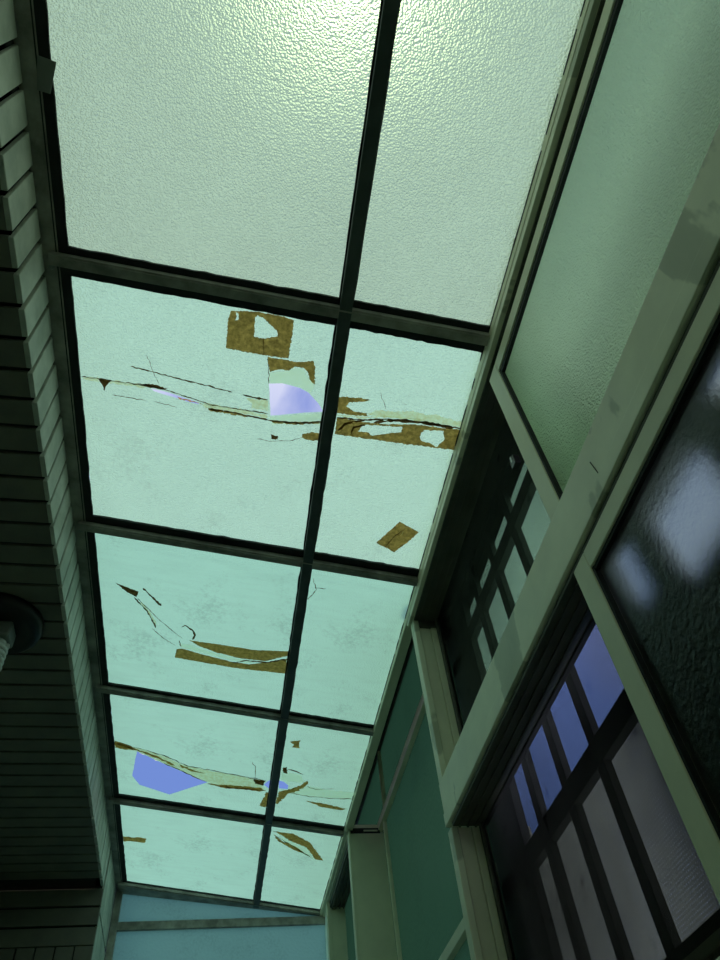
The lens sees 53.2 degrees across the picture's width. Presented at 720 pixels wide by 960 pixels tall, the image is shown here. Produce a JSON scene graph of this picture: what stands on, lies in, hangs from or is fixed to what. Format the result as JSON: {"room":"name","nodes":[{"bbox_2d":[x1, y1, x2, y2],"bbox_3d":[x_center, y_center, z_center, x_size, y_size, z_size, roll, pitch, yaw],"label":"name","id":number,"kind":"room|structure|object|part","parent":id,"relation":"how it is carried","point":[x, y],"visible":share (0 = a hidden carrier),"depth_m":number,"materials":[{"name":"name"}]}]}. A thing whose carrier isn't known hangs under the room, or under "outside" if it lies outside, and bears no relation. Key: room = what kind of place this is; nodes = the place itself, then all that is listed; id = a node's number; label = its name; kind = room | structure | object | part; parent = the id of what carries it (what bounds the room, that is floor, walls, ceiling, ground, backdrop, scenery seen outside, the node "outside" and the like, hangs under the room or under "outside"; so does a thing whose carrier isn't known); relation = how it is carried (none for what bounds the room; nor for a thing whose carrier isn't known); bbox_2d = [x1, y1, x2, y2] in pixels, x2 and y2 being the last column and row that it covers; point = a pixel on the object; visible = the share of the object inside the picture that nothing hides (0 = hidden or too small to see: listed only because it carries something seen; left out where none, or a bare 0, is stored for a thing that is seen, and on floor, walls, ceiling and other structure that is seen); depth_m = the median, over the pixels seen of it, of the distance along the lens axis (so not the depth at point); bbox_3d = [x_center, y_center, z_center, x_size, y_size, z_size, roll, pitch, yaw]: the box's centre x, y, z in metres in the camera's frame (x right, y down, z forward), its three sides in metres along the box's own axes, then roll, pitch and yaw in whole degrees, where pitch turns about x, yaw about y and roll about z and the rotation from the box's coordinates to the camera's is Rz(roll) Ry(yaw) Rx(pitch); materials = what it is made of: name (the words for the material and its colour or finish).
{"room":"enclosed balcony","nodes":[
{"label":"enclosed balcony","id":0,"kind":"room"},
{"bbox_2d":[0,43,100,887],"bbox_3d":[-1.602,0.181,2.825,0.796,0.187,6.100,4,-52,-9],"label":"ceiling","id":1,"kind":"structure","parent":0,"point":[47,837],"depth_m":3.38,"materials":[{"name":"wood"}]},
{"bbox_2d":[0,592,43,670],"bbox_3d":[-1.514,0.674,2.941,0.360,0.258,0.360,4,-52,-9],"label":"ceiling lamp","id":2,"kind":"object","parent":1,"relation":"attached to","point":[21,622],"visible":1,"depth_m":2.98,"materials":[{"name":"black metal"}]},
{"bbox_3d":[-1.479,0.710,2.902,0.092,0.146,0.092,4,-52,-9],"label":"spiral bulb","id":3,"kind":"part","parent":2,"relation":"part of","materials":[{"name":"white glass"}]},
{"bbox_2d":[0,0,110,885],"bbox_3d":[-1.229,0.146,2.966,0.051,0.389,6.100,4,-52,-9],"label":"fascia","id":4,"kind":"object","parent":1,"relation":"attached to","point":[19,201],"visible":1,"depth_m":2.48,"materials":[{"name":"wood"}]},
{"bbox_2d":[0,850,115,959],"bbox_3d":[-1.985,3.931,3.589,0.810,3.950,0.800,4,-52,-9],"label":"wall","id":5,"kind":"structure","parent":0,"point":[38,923],"depth_m":4.49,"materials":[{"name":"wood"}]},
{"bbox_2d":[104,890,326,959],"bbox_3d":[-0.865,4.262,3.905,1.542,3.840,0.050,4,-52,-9],"label":"wall","id":6,"kind":"structure","parent":0,"point":[141,927],"depth_m":5.17,"materials":[{"name":"teal glass"}]},
{"bbox_3d":[-1.599,4.210,3.783,0.049,3.840,0.050,4,-52,-9],"label":"post","id":7,"kind":"part","parent":6,"relation":"part of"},
{"bbox_3d":[-1.012,3.147,5.318,1.503,0.202,0.005,4,-52,-9],"label":"pane","id":8,"kind":"part","parent":6,"relation":"part of","materials":[{"name":"teal glass"}]},
{"bbox_3d":[-0.946,3.622,4.721,1.503,1.220,0.005,4,-52,-9],"label":"pane","id":9,"kind":"part","parent":6,"relation":"part of","materials":[{"name":"teal glass"}]},
{"bbox_2d":[13,0,589,915],"bbox_3d":[-0.513,0.489,3.286,1.573,0.249,6.800,4,-52,-9],"label":"roof frame","id":10,"kind":"object","parent":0,"point":[62,261],"visible":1,"depth_m":2.63,"materials":[{"name":"green paint"}]},
{"bbox_3d":[-1.257,0.371,3.246,0.080,0.037,6.800,4,-52,-9],"label":"rail","id":11,"kind":"part","parent":10,"relation":"part of","materials":[{"name":"wood"}]},
{"bbox_2d":[120,805,263,898],"bbox_3d":[-1.137,2.553,4.910,0.938,0.127,1.258,4,-52,-9],"label":"skylight","id":12,"kind":"object","parent":10,"relation":"attached to","point":[162,848],"visible":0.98,"depth_m":4.89,"materials":[{"name":"glass"}]},
{"bbox_2d":[110,694,277,814],"bbox_3d":[-0.956,1.629,4.193,0.932,0.127,1.192,4,-52,-9],"label":"skylight","id":13,"kind":"object","parent":10,"relation":"attached to","point":[232,753],"visible":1,"depth_m":4.13,"materials":[{"name":"glass"}]},
{"bbox_2d":[95,533,299,709],"bbox_3d":[-0.780,0.729,3.496,0.927,0.126,1.200,4,-52,-9],"label":"skylight","id":14,"kind":"object","parent":10,"relation":"attached to","point":[179,620],"visible":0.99,"depth_m":3.45,"materials":[{"name":"glass"}]},
{"bbox_2d":[72,276,334,548],"bbox_3d":[-0.599,-0.192,2.783,0.922,0.125,1.211,4,-52,-9],"label":"skylight","id":15,"kind":"object","parent":10,"relation":"attached to","point":[221,464],"visible":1,"depth_m":2.73,"materials":[{"name":"glass"}]},
{"bbox_2d":[47,0,380,296],"bbox_3d":[-0.356,-1.427,1.825,0.917,0.125,1.986,4,-52,-9],"label":"skylight","id":16,"kind":"object","parent":10,"relation":"attached to","point":[219,137],"visible":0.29,"depth_m":2.12,"materials":[{"name":"glass"}]},
{"bbox_2d":[261,827,340,908],"bbox_3d":[-0.440,2.691,4.978,0.482,0.068,1.249,4,-52,-9],"label":"skylight","id":17,"kind":"object","parent":10,"relation":"attached to","point":[299,864],"visible":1,"depth_m":4.96,"materials":[{"name":"glass"}]},
{"bbox_2d":[274,723,369,825],"bbox_3d":[-0.258,1.763,4.258,0.488,0.070,1.167,4,-52,-9],"label":"skylight","id":18,"kind":"object","parent":10,"relation":"attached to","point":[321,767],"visible":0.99,"depth_m":4.22,"materials":[{"name":"glass"}]},
{"bbox_2d":[290,569,413,724],"bbox_3d":[-0.081,0.857,3.557,0.493,0.069,1.195,4,-52,-9],"label":"skylight","id":19,"kind":"object","parent":10,"relation":"attached to","point":[352,626],"visible":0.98,"depth_m":3.51,"materials":[{"name":"glass"}]},
{"bbox_2d":[315,328,480,568],"bbox_3d":[0.101,-0.071,2.837,0.498,0.072,1.207,4,-52,-9],"label":"skylight","id":20,"kind":"object","parent":10,"relation":"attached to","point":[402,403],"visible":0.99,"depth_m":2.78,"materials":[{"name":"glass"}]},
{"bbox_3d":[0.246,0.603,3.333,0.048,0.050,6.800,4,-52,-9],"label":"edge rail","id":21,"kind":"part","parent":10,"relation":"part of","materials":[{"name":"metal"}]},
{"bbox_2d":[354,0,583,324],"bbox_3d":[0.345,-1.317,1.872,0.507,0.071,1.998,4,-52,-9],"label":"skylight","id":22,"kind":"object","parent":10,"relation":"attached to","point":[473,86],"visible":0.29,"depth_m":2.12,"materials":[{"name":"glass"}]},
{"bbox_3d":[0.480,1.782,1.955,0.170,3.650,6.900,4,-52,-9],"label":"wall","id":23,"kind":"structure","parent":0,"visible":0},
{"bbox_2d":[323,825,396,959],"bbox_3d":[0.091,3.862,3.580,0.237,3.666,1.345,4,-52,-9],"label":"window","id":24,"kind":"structure","parent":23,"relation":"in","point":[359,925],"depth_m":4.42,"materials":[{"name":"green paint"}]},
{"bbox_3d":[-0.175,3.666,4.677,0.005,1.565,0.240,4,-52,-9],"label":"pane","id":25,"kind":"part","parent":24,"relation":"part of","materials":[{"name":"green glass"}]},
{"bbox_3d":[0.037,3.161,4.276,0.005,1.530,1.040,4,-52,-9],"label":"pane","id":26,"kind":"part","parent":24,"relation":"part of","materials":[{"name":"glass"}]},
{"bbox_3d":[0.082,3.355,3.165,0.014,3.650,0.055,4,-52,-9],"label":"corner post","id":27,"kind":"part","parent":24,"relation":"part of","materials":[{"name":"green paint"}]},
{"bbox_3d":[0.201,3.372,3.162,0.225,3.605,0.030,4,-52,-9],"label":"panel","id":28,"kind":"part","parent":24,"relation":"part of","materials":[{"name":"green paint"}]},
{"bbox_2d":[354,617,530,959],"bbox_3d":[0.220,2.954,3.309,0.237,4.350,3.850,4,-52,-9],"label":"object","id":29,"kind":"structure","parent":23,"relation":"in","point":[402,796],"depth_m":3.88,"materials":[{"name":"olive painted aluminium"},{"name":"glass"}]},
{"bbox_3d":[0.008,2.687,5.252,0.005,0.395,1.850,4,-52,-9],"label":"pane","id":30,"kind":"part","parent":29,"relation":"part of","materials":[{"name":"green glass"}]},
{"bbox_3d":[0.141,1.697,4.911,0.042,0.280,3.850,4,-52,-9],"label":"rail","id":31,"kind":"part","parent":29,"relation":"part of","materials":[{"name":"paint"}]},
{"bbox_3d":[0.308,3.349,3.169,0.005,3.625,0.150,4,-52,-9],"label":"pane","id":32,"kind":"part","parent":29,"relation":"part of","materials":[{"name":"green glass"}]},
{"bbox_3d":[0.295,1.246,4.135,0.005,0.395,1.780,4,-52,-9],"label":"pane","id":33,"kind":"part","parent":29,"relation":"part of","materials":[{"name":"green glass"}]},
{"bbox_3d":[0.356,1.743,3.559,0.005,1.030,1.840,4,-52,-9],"label":"pane","id":34,"kind":"part","parent":29,"relation":"part of","materials":[{"name":"green glass"}]},
{"bbox_3d":[0.513,2.883,2.130,0.005,2.550,1.840,4,-52,-9],"label":"pane","id":35,"kind":"part","parent":29,"relation":"part of","materials":[{"name":"green glass"}]},
{"bbox_3d":[0.395,2.072,3.136,0.050,0.045,2.210,4,-52,-9],"label":"rail","id":36,"kind":"part","parent":29,"relation":"part of","materials":[{"name":"green paint"}]},
{"bbox_2d":[407,0,719,783],"bbox_3d":[0.631,-0.384,2.070,0.253,0.841,3.310,4,-52,-9],"label":"window","id":37,"kind":"structure","parent":23,"relation":"in","point":[637,120],"depth_m":1.94,"materials":[{"name":"green paint"}]},
{"bbox_3d":[0.483,0.381,2.617,0.016,0.769,1.292,4,-52,-9],"label":"screen frame","id":38,"kind":"part","parent":37,"relation":"part of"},
{"bbox_2d":[446,438,550,718],"bbox_3d":[0.575,0.379,2.599,0.041,0.840,1.560,4,-52,-9],"label":"security grille","id":39,"kind":"object","parent":37,"relation":"attached to","point":[474,615],"visible":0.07,"depth_m":2.78,"materials":[{"name":"metal"}]},
{"bbox_3d":[0.471,0.874,2.988,0.031,0.770,0.285,4,-52,-9],"label":"post","id":40,"kind":"part","parent":39,"relation":"part of","materials":[{"name":"metal"}]},
{"bbox_3d":[0.536,0.128,2.914,0.031,0.030,1.560,4,-52,-9],"label":"rail","id":41,"kind":"part","parent":39,"relation":"part of","materials":[{"name":"metal"}]},
{"bbox_3d":[0.599,-0.619,2.365,0.253,0.083,3.310,4,-52,-9],"label":"frame","id":42,"kind":"part","parent":37,"relation":"part of","materials":[{"name":"green paint"}]},
{"bbox_3d":[0.656,-0.879,1.611,0.050,0.737,1.974,4,-52,-9],"label":"sash","id":43,"kind":"part","parent":37,"relation":"part of","materials":[{"name":"green paint"}]},
{"bbox_3d":[0.655,-0.872,1.585,0.005,0.688,1.854,4,-52,-9],"label":"glass","id":44,"kind":"part","parent":37,"relation":"part of","materials":[{"name":"glass"}]},
{"bbox_2d":[439,123,719,959],"bbox_3d":[0.679,0.190,1.334,0.171,1.026,3.300,4,-52,-9],"label":"window","id":45,"kind":"structure","parent":23,"relation":"in","point":[646,572],"depth_m":1.59,"materials":[{"name":"green paint"}]},
{"bbox_3d":[0.567,0.985,1.859,0.016,0.815,1.292,4,-52,-9],"label":"screen frame","id":46,"kind":"part","parent":45,"relation":"part of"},
{"bbox_2d":[489,667,719,959],"bbox_3d":[0.656,1.003,1.815,0.040,1.170,1.560,4,-52,-9],"label":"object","id":47,"kind":"object","parent":45,"relation":"attached to","point":[607,940],"visible":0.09,"depth_m":1.85,"materials":[{"name":"paint"}]},
{"bbox_3d":[0.543,1.394,2.336,0.031,0.765,0.285,4,-52,-9],"label":"post","id":48,"kind":"part","parent":47,"relation":"part of","materials":[{"name":"metal"}]},
{"bbox_3d":[0.676,1.143,1.640,0.031,0.030,1.560,4,-52,-9],"label":"rail","id":49,"kind":"part","parent":47,"relation":"part of","materials":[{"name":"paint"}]},
{"bbox_3d":[0.738,-0.286,0.867,0.050,0.809,1.974,4,-52,-9],"label":"sash","id":50,"kind":"part","parent":45,"relation":"part of","materials":[{"name":"green paint"}]},
{"bbox_3d":[0.735,-0.294,0.861,0.005,0.710,1.854,4,-52,-9],"label":"glass","id":51,"kind":"part","parent":45,"relation":"part of","materials":[{"name":"glass"}]}
]}

